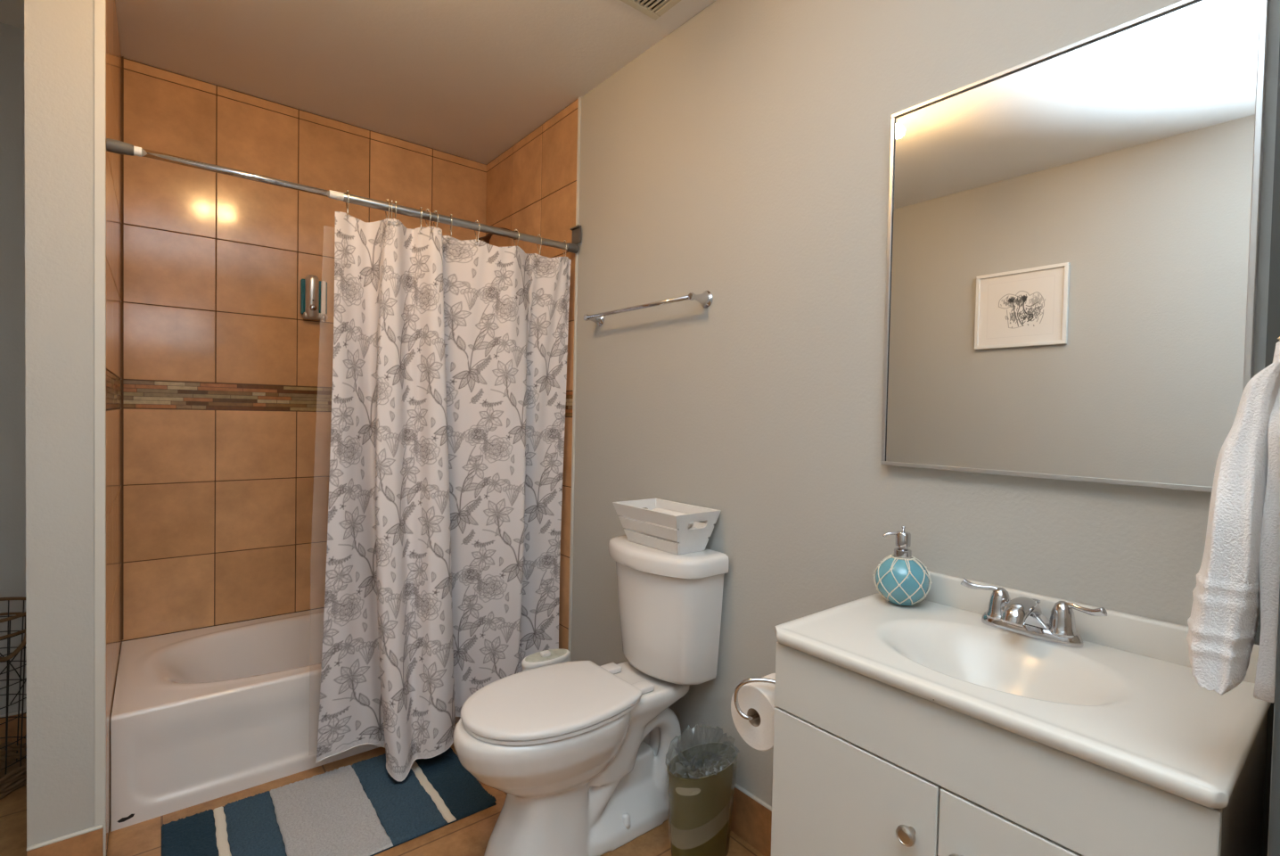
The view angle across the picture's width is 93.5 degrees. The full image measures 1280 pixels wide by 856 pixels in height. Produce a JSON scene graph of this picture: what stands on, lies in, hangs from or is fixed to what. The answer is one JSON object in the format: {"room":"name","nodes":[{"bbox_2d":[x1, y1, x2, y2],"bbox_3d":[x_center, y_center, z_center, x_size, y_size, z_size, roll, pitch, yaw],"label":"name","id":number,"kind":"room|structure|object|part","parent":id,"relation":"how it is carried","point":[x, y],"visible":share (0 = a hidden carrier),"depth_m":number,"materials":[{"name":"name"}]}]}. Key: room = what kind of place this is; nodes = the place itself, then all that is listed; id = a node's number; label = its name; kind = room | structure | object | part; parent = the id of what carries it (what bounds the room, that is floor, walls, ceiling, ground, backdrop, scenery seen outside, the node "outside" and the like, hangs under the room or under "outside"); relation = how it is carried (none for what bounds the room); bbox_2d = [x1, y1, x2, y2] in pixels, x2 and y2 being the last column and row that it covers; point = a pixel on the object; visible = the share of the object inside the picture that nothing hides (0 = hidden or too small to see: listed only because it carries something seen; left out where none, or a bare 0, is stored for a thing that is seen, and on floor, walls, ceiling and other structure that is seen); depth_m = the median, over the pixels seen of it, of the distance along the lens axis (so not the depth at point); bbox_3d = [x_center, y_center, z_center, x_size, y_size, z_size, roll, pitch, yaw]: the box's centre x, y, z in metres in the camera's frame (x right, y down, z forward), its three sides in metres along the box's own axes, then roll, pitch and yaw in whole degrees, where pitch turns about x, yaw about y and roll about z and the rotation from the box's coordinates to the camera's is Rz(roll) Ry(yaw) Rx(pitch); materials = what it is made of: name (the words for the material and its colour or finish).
{"room":"bathroom","nodes":[
{"label":"bathroom","id":0,"kind":"room"},
{"bbox_2d":[24,0,121,855],"bbox_3d":[-1.806,-0.107,1.955,0.151,2.650,0.980,0,2,-39],"label":"wall","id":1,"kind":"structure","parent":0,"point":[59,34],"depth_m":1.57,"materials":[{"name":"paint"}]},
{"bbox_2d":[26,824,103,855],"bbox_3d":[-1.523,1.157,1.596,0.147,0.152,0.012,0,2,-39],"label":"baseboard","id":2,"kind":"structure","parent":1,"relation":"attached to","point":[88,841],"depth_m":1.60,"materials":[{"name":"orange tile"}]},
{"bbox_2d":[93,0,106,855],"bbox_3d":[-1.451,-0.092,1.617,0.023,2.650,0.015,0,2,-39],"label":"door frame","id":3,"kind":"structure","parent":1,"relation":"attached to","point":[99,5],"depth_m":1.61,"materials":[{"name":"grey wood"}]},
{"bbox_2d":[106,138,578,253],"bbox_3d":[-0.862,-0.770,2.110,1.512,0.037,0.037,0,2,-39],"label":"curtain rod","id":4,"kind":"object","parent":1,"relation":"attached to","point":[112,145],"visible":0.98,"depth_m":1.99,"materials":[{"name":"silver metal"}]},
{"bbox_2d":[345,189,349,214],"bbox_3d":[-0.981,-0.753,2.015,0.008,0.086,0.041,0,2,-39],"label":"curtain ring","id":5,"kind":"object","parent":4,"relation":"hanging from","point":[347,191],"visible":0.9,"depth_m":2.01,"materials":[{"name":"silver metal"}]},
{"bbox_2d":[385,198,390,218],"bbox_3d":[-0.881,-0.753,2.096,0.041,0.086,0.008,2,2,43],"label":"curtain ring","id":6,"kind":"object","parent":4,"relation":"hanging from","point":[387,200],"visible":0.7,"depth_m":2.09,"materials":[{"name":"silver metal"}]},
{"bbox_2d":[390,200,393,218],"bbox_3d":[-0.869,-0.753,2.105,0.008,0.086,0.041,0,2,-28],"label":"curtain ring","id":7,"kind":"object","parent":4,"relation":"hanging from","point":[391,201],"visible":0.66,"depth_m":2.09,"materials":[{"name":"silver metal"}]},
{"bbox_2d":[394,201,396,219],"bbox_3d":[-0.858,-0.753,2.114,0.008,0.086,0.041,1,1,-26],"label":"curtain ring","id":8,"kind":"object","parent":4,"relation":"hanging from","point":[395,201],"visible":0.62,"depth_m":2.10,"materials":[{"name":"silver metal"}]},
{"bbox_2d":[419,206,422,230],"bbox_3d":[-0.790,-0.753,2.169,0.008,0.086,0.041,0,2,-27],"label":"curtain ring","id":9,"kind":"object","parent":4,"relation":"hanging from","point":[421,208],"visible":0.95,"depth_m":2.16,"materials":[{"name":"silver metal"}]},
{"bbox_2d":[315,211,571,780],"bbox_3d":[-0.673,0.247,2.275,0.951,1.922,0.214,0,2,-39],"label":"shower curtain","id":10,"kind":"object","parent":9,"relation":"hanging from","point":[450,354],"visible":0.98,"depth_m":2.17,"materials":[{"name":"fabric"}]},
{"bbox_2d":[425,208,431,227],"bbox_3d":[-0.771,-0.753,2.184,0.041,0.086,0.008,2,2,37],"label":"curtain ring","id":11,"kind":"object","parent":4,"relation":"hanging from","point":[427,209],"visible":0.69,"depth_m":2.18,"materials":[{"name":"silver metal"}]},
{"bbox_2d":[432,210,438,227],"bbox_3d":[-0.749,-0.753,2.202,0.041,0.086,0.008,2,2,41],"label":"curtain ring","id":12,"kind":"object","parent":4,"relation":"hanging from","point":[434,211],"visible":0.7,"depth_m":2.19,"materials":[{"name":"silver metal"}]},
{"bbox_2d":[450,213,452,236],"bbox_3d":[-0.703,-0.753,2.239,0.008,0.086,0.041,0,2,-27],"label":"curtain ring","id":13,"kind":"object","parent":4,"relation":"hanging from","point":[451,215],"visible":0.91,"depth_m":2.23,"materials":[{"name":"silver metal"}]},
{"bbox_2d":[474,220,480,242],"bbox_3d":[-0.625,-0.753,2.302,0.041,0.086,0.008,2,2,40],"label":"curtain ring","id":14,"kind":"object","parent":4,"relation":"hanging from","point":[476,221],"visible":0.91,"depth_m":2.29,"materials":[{"name":"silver metal"}]},
{"bbox_2d":[512,229,519,246],"bbox_3d":[-0.497,-0.753,2.405,0.041,0.086,0.008,2,2,35],"label":"curtain ring","id":15,"kind":"object","parent":4,"relation":"hanging from","point":[514,229],"visible":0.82,"depth_m":2.40,"materials":[{"name":"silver metal"}]},
{"bbox_2d":[536,233,541,254],"bbox_3d":[-0.416,-0.752,2.470,0.008,0.086,0.041,0,2,-44],"label":"curtain ring","id":16,"kind":"object","parent":4,"relation":"hanging from","point":[538,234],"visible":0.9,"depth_m":2.46,"materials":[{"name":"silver metal"}]},
{"bbox_2d":[0,22,486,714],"bbox_3d":[-1.800,-0.123,2.640,2.330,2.650,0.100,0,2,-39],"label":"wall","id":17,"kind":"structure","parent":0,"point":[228,387],"depth_m":2.57,"materials":[{"name":"brown tile"}]},
{"bbox_2d":[0,709,26,755],"bbox_3d":[-2.449,1.126,2.108,0.655,0.152,0.012,0,2,-39],"label":"baseboard","id":18,"kind":"structure","parent":17,"relation":"attached to","point":[12,725],"depth_m":2.22,"materials":[{"name":"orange tile"}]},
{"bbox_2d":[121,56,123,639],"bbox_3d":[-2.040,-0.302,2.371,0.007,2.290,0.007,0,2,-39],"label":"trim","id":19,"kind":"structure","parent":17,"relation":"attached to","point":[122,57],"depth_m":2.37,"materials":[{"name":"brown tile"}]},
{"bbox_2d":[299,274,327,321],"bbox_3d":[-1.492,-0.593,2.758,0.109,0.204,0.072,0,2,-39],"label":"soap dispenser","id":20,"kind":"object","parent":17,"relation":"attached to","point":[313,297],"visible":1,"depth_m":2.73,"materials":[{"name":"silver metal"}]},
{"bbox_2d":[302,311,327,320],"bbox_3d":[-1.497,-0.514,2.772,0.098,0.030,0.050,0,2,-39],"label":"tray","id":21,"kind":"object","parent":20,"relation":"on","point":[313,315],"depth_m":2.75,"materials":[{"name":"silver metal"}]},
{"bbox_2d":[0,0,715,164],"bbox_3d":[-0.393,-1.429,0.894,2.530,0.100,4.500,0,2,-39],"label":"ceiling","id":22,"kind":"structure","parent":0,"point":[471,79],"depth_m":2.28,"materials":[{"name":"paint"}]},
{"bbox_2d":[620,0,681,20],"bbox_3d":[0.030,-1.387,1.835,0.308,0.010,0.308,0,2,-39],"label":"ceiling vent","id":23,"kind":"object","parent":22,"relation":"in","point":[649,4],"visible":1,"depth_m":1.98,"materials":[{"name":"beige plastic"}]},
{"bbox_2d":[0,722,764,855],"bbox_3d":[-0.450,1.320,0.959,2.530,0.100,4.500,0,2,-39],"label":"floor","id":24,"kind":"structure","parent":0,"point":[470,835],"depth_m":1.84,"materials":[{"name":"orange tile"}]},
{"bbox_2d":[0,596,26,799],"bbox_3d":[-2.234,0.913,2.005,0.358,0.601,0.362,0,2,-39],"label":"wire basket","id":25,"kind":"object","parent":24,"relation":"on","point":[12,770],"visible":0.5,"depth_m":2.03,"materials":[{"name":"black metal"}]},
{"bbox_3d":[-2.061,0.714,1.953,0.025,0.083,0.138,2,1,16],"label":"rope handle","id":26,"kind":"part","parent":25,"relation":"part of","materials":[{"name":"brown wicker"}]},
{"bbox_2d":[111,607,460,830],"bbox_3d":[-1.247,1.038,2.586,1.511,0.354,0.744,0,2,-39],"label":"bathtub","id":27,"kind":"object","parent":24,"relation":"on","point":[199,716],"visible":0.42,"depth_m":2.06,"materials":[{"name":"white ceramic"}]},
{"bbox_2d":[111,607,324,715],"bbox_3d":[-1.250,1.007,2.590,1.511,0.293,0.732,0,2,-39],"label":"basin","id":28,"kind":"object","parent":27,"relation":"in","point":[268,666],"depth_m":2.24,"materials":[{"name":"white ceramic"}]},
{"bbox_2d":[161,746,496,855],"bbox_3d":[-0.973,1.224,1.919,0.872,0.024,0.514,0,2,-39],"label":"bath mat","id":29,"kind":"object","parent":24,"relation":"on","point":[358,808],"visible":0.94,"depth_m":1.91,"materials":[{"name":"blue fabric"}]},
{"bbox_2d":[521,648,569,671],"bbox_3d":[-0.350,1.033,2.228,0.196,0.418,0.099,0,2,-39],"label":"canister","id":30,"kind":"object","parent":24,"relation":"on","point":[551,656],"visible":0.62,"depth_m":2.20,"materials":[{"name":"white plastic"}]},
{"bbox_3d":[-0.348,0.831,2.216,0.034,0.014,0.026,0,2,-39],"label":"knob","id":31,"kind":"part","parent":30,"relation":"part of","materials":[{"name":"white ceramic"}]},
{"bbox_3d":[-0.346,0.839,2.224,0.171,0.001,0.086,0,2,-39],"label":"lid","id":32,"kind":"part","parent":30,"relation":"part of","materials":[{"name":"white ceramic"}]},
{"bbox_2d":[453,534,728,855],"bbox_3d":[-0.171,0.822,1.828,0.777,0.866,0.442,0,2,-39],"label":"toilet","id":33,"kind":"object","parent":24,"relation":"on","point":[578,750],"visible":0.98,"depth_m":1.81,"materials":[{"name":"white ceramic"}]},
{"bbox_3d":[-0.274,0.814,1.773,0.490,0.013,0.382,0,2,-39],"label":"seat","id":34,"kind":"part","parent":33,"relation":"part of","materials":[{"name":"white plastic"}]},
{"bbox_3d":[-0.274,0.795,1.772,0.500,0.020,0.390,0,2,-39],"label":"lid","id":35,"kind":"part","parent":33,"relation":"part of","materials":[{"name":"white plastic"}]},
{"bbox_3d":[-0.196,1.037,1.845,0.760,0.434,0.375,0,2,-39],"label":"bowl","id":36,"kind":"part","parent":33,"relation":"part of","materials":[{"name":"white ceramic"}]},
{"bbox_2d":[612,498,721,554],"bbox_3d":[0.081,0.324,1.988,0.194,0.131,0.324,0,2,-39],"label":"wooden crate","id":37,"kind":"object","parent":33,"relation":"on","point":[633,517],"visible":0.95,"depth_m":1.92,"materials":[{"name":"white wood"}]},
{"bbox_3d":[-0.006,0.319,2.096,0.177,0.131,0.046,0,2,-39],"label":"panel","id":38,"kind":"part","parent":37,"relation":"part of","materials":[{"name":"white wood"}]},
{"bbox_2d":[643,521,677,542],"bbox_3d":[0.075,0.338,1.956,0.057,0.055,0.190,0,2,-39],"label":"rolled washcloth","id":39,"kind":"object","parent":37,"relation":"in","point":[645,521],"visible":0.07,"depth_m":1.94,"materials":[{"name":"white fabric"}]},
{"bbox_2d":[652,508,693,529],"bbox_3d":[0.100,0.298,1.974,0.057,0.055,0.190,0,2,-39],"label":"rolled washcloth","id":40,"kind":"object","parent":39,"relation":"on","point":[690,524],"visible":0.23,"depth_m":1.95,"materials":[{"name":"white fabric"}]},
{"bbox_3d":[0.168,0.328,1.880,0.177,0.131,0.046,0,2,-39],"label":"panel","id":41,"kind":"part","parent":37,"relation":"part of","materials":[{"name":"white wood"}]},
{"bbox_3d":[0.053,0.421,1.993,0.222,0.063,0.442,0,2,-39],"label":"tank lid","id":42,"kind":"part","parent":33,"relation":"part of","materials":[{"name":"white ceramic"}]},
{"bbox_3d":[0.058,0.630,2.005,0.200,0.355,0.408,0,2,-39],"label":"tank","id":43,"kind":"part","parent":33,"relation":"part of","materials":[{"name":"white ceramic"}]},
{"bbox_2d":[667,755,737,855],"bbox_3d":[0.182,1.121,1.776,0.244,0.285,0.140,0,2,-39],"label":"waste bin","id":44,"kind":"object","parent":24,"relation":"on","point":[701,808],"visible":0.79,"depth_m":1.70,"materials":[{"name":"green plastic"}]},
{"bbox_2d":[665,722,739,779],"bbox_3d":[0.186,1.041,1.776,0.264,0.282,0.154,0,2,-39],"label":"bag","id":45,"kind":"object","parent":44,"relation":"in","point":[699,751],"visible":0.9,"depth_m":1.78,"materials":[{"name":"clear plastic"}]},
{"bbox_2d":[771,641,1267,855],"bbox_3d":[0.629,0.859,1.088,0.487,0.859,0.639,0,2,-39],"label":"vanity cabinet","id":46,"kind":"object","parent":24,"relation":"on","point":[863,765],"visible":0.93,"depth_m":0.95,"materials":[{"name":"white laminate"}]},
{"bbox_2d":[733,677,775,720],"bbox_3d":[0.276,0.567,1.266,0.128,0.103,0.098,1,1,-23],"label":"paper holder","id":47,"kind":"object","parent":46,"relation":"attached to","point":[741,684],"visible":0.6,"depth_m":1.27,"materials":[{"name":"silver metal"}]},
{"bbox_2d":[730,672,777,750],"bbox_3d":[0.280,0.612,1.304,0.102,0.132,0.132,0,2,-39],"label":"toilet paper roll","id":48,"kind":"object","parent":47,"relation":"hanging from","point":[753,697],"visible":0.56,"depth_m":1.27,"materials":[{"name":"white paper"}]},
{"bbox_3d":[0.367,0.879,1.083,0.016,0.638,0.321,0,2,-39],"label":"door","id":49,"kind":"part","parent":46,"relation":"part of","materials":[{"name":"white laminate"}]},
{"bbox_3d":[0.431,0.653,0.968,0.028,0.031,0.031,0,2,-39],"label":"knob","id":50,"kind":"part","parent":46,"relation":"part of","materials":[{"name":"silver metal"}]},
{"bbox_3d":[0.481,0.656,0.906,0.028,0.031,0.031,0,2,-39],"label":"knob","id":51,"kind":"part","parent":46,"relation":"part of","materials":[{"name":"silver metal"}]},
{"bbox_3d":[0.568,0.889,0.833,0.016,0.638,0.315,0,2,-39],"label":"door","id":52,"kind":"part","parent":46,"relation":"part of","materials":[{"name":"white laminate"}]},
{"bbox_2d":[774,570,1271,808],"bbox_3d":[0.641,0.426,1.085,0.474,0.171,0.659,0,2,-39],"label":"sink","id":53,"kind":"object","parent":46,"relation":"in","point":[1128,701],"visible":0.88,"depth_m":1.02,"materials":[{"name":"ceramic"}]},
{"bbox_2d":[873,525,931,605],"bbox_3d":[0.597,0.310,1.369,0.115,0.176,0.115,0,2,-39],"label":"soap dispenser","id":54,"kind":"object","parent":53,"relation":"on","point":[900,578],"visible":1,"depth_m":1.33,"materials":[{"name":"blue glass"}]},
{"bbox_3d":[0.596,0.344,1.369,0.115,0.107,0.115,0,2,-39],"label":"glass","id":55,"kind":"part","parent":54,"relation":"part of","materials":[{"name":"blue glass"}]},
{"bbox_2d":[960,577,1107,647],"bbox_3d":[0.759,0.363,1.180,0.212,0.086,0.146,2,1,17],"label":"faucet","id":56,"kind":"object","parent":53,"relation":"on","point":[1021,615],"visible":1,"depth_m":1.15,"materials":[{"name":"silver metal"}]},
{"bbox_3d":[0.718,0.339,1.249,0.094,0.043,0.020,2,2,36],"label":"lever","id":57,"kind":"part","parent":56,"relation":"part of","materials":[{"name":"silver metal"}]},
{"bbox_3d":[0.742,0.356,1.166,0.125,0.056,0.041,0,2,-39],"label":"spout","id":58,"kind":"part","parent":56,"relation":"part of","materials":[{"name":"silver metal"}]},
{"bbox_3d":[0.772,0.395,1.192,0.056,0.023,0.178,0,2,-39],"label":"plate","id":59,"kind":"part","parent":56,"relation":"part of","materials":[{"name":"silver metal"}]},
{"bbox_3d":[0.791,0.365,1.206,0.018,0.046,0.018,0,2,-39],"label":"lift rod","id":60,"kind":"part","parent":56,"relation":"part of","materials":[{"name":"silver metal"}]},
{"bbox_3d":[0.819,0.344,1.125,0.020,0.043,0.094,1,1,-27],"label":"lever","id":61,"kind":"part","parent":56,"relation":"part of","materials":[{"name":"silver metal"}]},
{"bbox_3d":[0.842,0.869,0.859,0.442,0.859,0.015,0,2,-39],"label":"panel","id":62,"kind":"part","parent":46,"relation":"part of","materials":[{"name":"brown laminate"}]},
{"bbox_2d":[485,0,1279,806],"bbox_3d":[0.491,-0.055,1.725,0.108,2.650,4.400,0,2,-39],"label":"wall","id":63,"kind":"structure","parent":0,"point":[742,158],"depth_m":1.77,"materials":[{"name":"paint"}]},
{"bbox_2d":[476,227,517,244],"bbox_3d":[-0.705,-0.935,2.962,0.205,0.132,0.068,0,2,-39],"label":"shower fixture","id":64,"kind":"object","parent":63,"relation":"attached to","point":[487,238],"visible":0.27,"depth_m":2.92,"materials":[{"name":"brown metal"}]},
{"bbox_2d":[567,97,581,661],"bbox_3d":[-0.286,-0.091,2.608,0.010,2.650,0.012,0,2,-39],"label":"trim","id":65,"kind":"structure","parent":63,"relation":"attached to","point":[579,98],"depth_m":2.60,"materials":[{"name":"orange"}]},
{"bbox_2d":[569,224,581,244],"bbox_3d":[-0.276,-0.825,2.577,0.016,0.071,0.067,0,2,-39],"label":"rod bracket","id":66,"kind":"object","parent":63,"relation":"attached to","point":[576,238],"visible":0.94,"depth_m":2.57,"materials":[{"name":"grey metal"}]},
{"bbox_2d":[583,290,713,326],"bbox_3d":[-0.001,-0.434,2.200,0.080,0.056,0.666,0,2,-39],"label":"towel bar","id":67,"kind":"object","parent":63,"relation":"attached to","point":[705,299],"visible":1,"depth_m":2.07,"materials":[{"name":"silver metal"}]},
{"bbox_3d":[-0.192,-0.444,2.437,0.080,0.056,0.056,0,2,-39],"label":"post","id":68,"kind":"part","parent":67,"relation":"part of","materials":[{"name":"silver metal"}]},
{"bbox_3d":[0.190,-0.424,1.962,0.080,0.056,0.056,0,2,-39],"label":"post","id":69,"kind":"part","parent":67,"relation":"part of","materials":[{"name":"silver metal"}]},
{"bbox_2d":[730,782,771,855],"bbox_3d":[0.148,1.180,2.065,0.012,0.152,1.454,0,2,-39],"label":"baseboard","id":70,"kind":"structure","parent":63,"relation":"attached to","point":[751,816],"depth_m":1.82,"materials":[{"name":"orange tile"}]},
{"bbox_2d":[880,0,1270,492],"bbox_3d":[0.811,-0.326,1.232,0.026,0.852,0.638,0,2,-39],"label":"wall mirror","id":71,"kind":"object","parent":63,"relation":"attached to","point":[1073,229],"visible":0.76,"depth_m":1.16,"materials":[{"name":"grey mirror"}]},
{"bbox_2d":[923,570,1259,682],"bbox_3d":[0.835,0.377,1.203,0.023,0.070,0.599,0,2,-39],"label":"backsplash","id":72,"kind":"structure","parent":63,"relation":"attached to","point":[1158,639],"depth_m":1.13,"materials":[{"name":"ceramic"}]},
{"bbox_2d":[1254,43,1279,855],"bbox_3d":[1.035,-0.025,0.957,0.022,2.650,0.060,0,2,-39],"label":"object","id":73,"kind":"structure","parent":63,"relation":"attached to","point":[1273,324],"depth_m":0.96,"materials":[{"name":"grey paint"}]},
{"bbox_3d":[0.907,-0.023,0.735,0.500,2.650,0.116,0,2,-39],"label":"wall","id":74,"kind":"structure","parent":0,"visible":0},
{"bbox_2d":[1267,585,1279,855],"bbox_3d":[0.703,0.252,0.580,0.012,2.100,0.124,0,2,-39],"label":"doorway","id":75,"kind":"structure","parent":74,"relation":"in","point":[1274,822],"depth_m":0.62,"materials":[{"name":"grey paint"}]},
{"bbox_3d":[0.732,-0.121,0.681,0.028,0.045,0.015,0,2,-39],"label":"towel hook","id":76,"kind":"object","parent":74,"relation":"attached to","visible":0},
{"bbox_2d":[1185,341,1279,702],"bbox_3d":[0.720,0.101,0.721,0.159,0.405,0.079,0,2,-39],"label":"hand towel","id":77,"kind":"object","parent":76,"relation":"hanging from","point":[1238,575],"visible":1,"depth_m":0.68,"materials":[{"name":"white fabric"}]}
]}

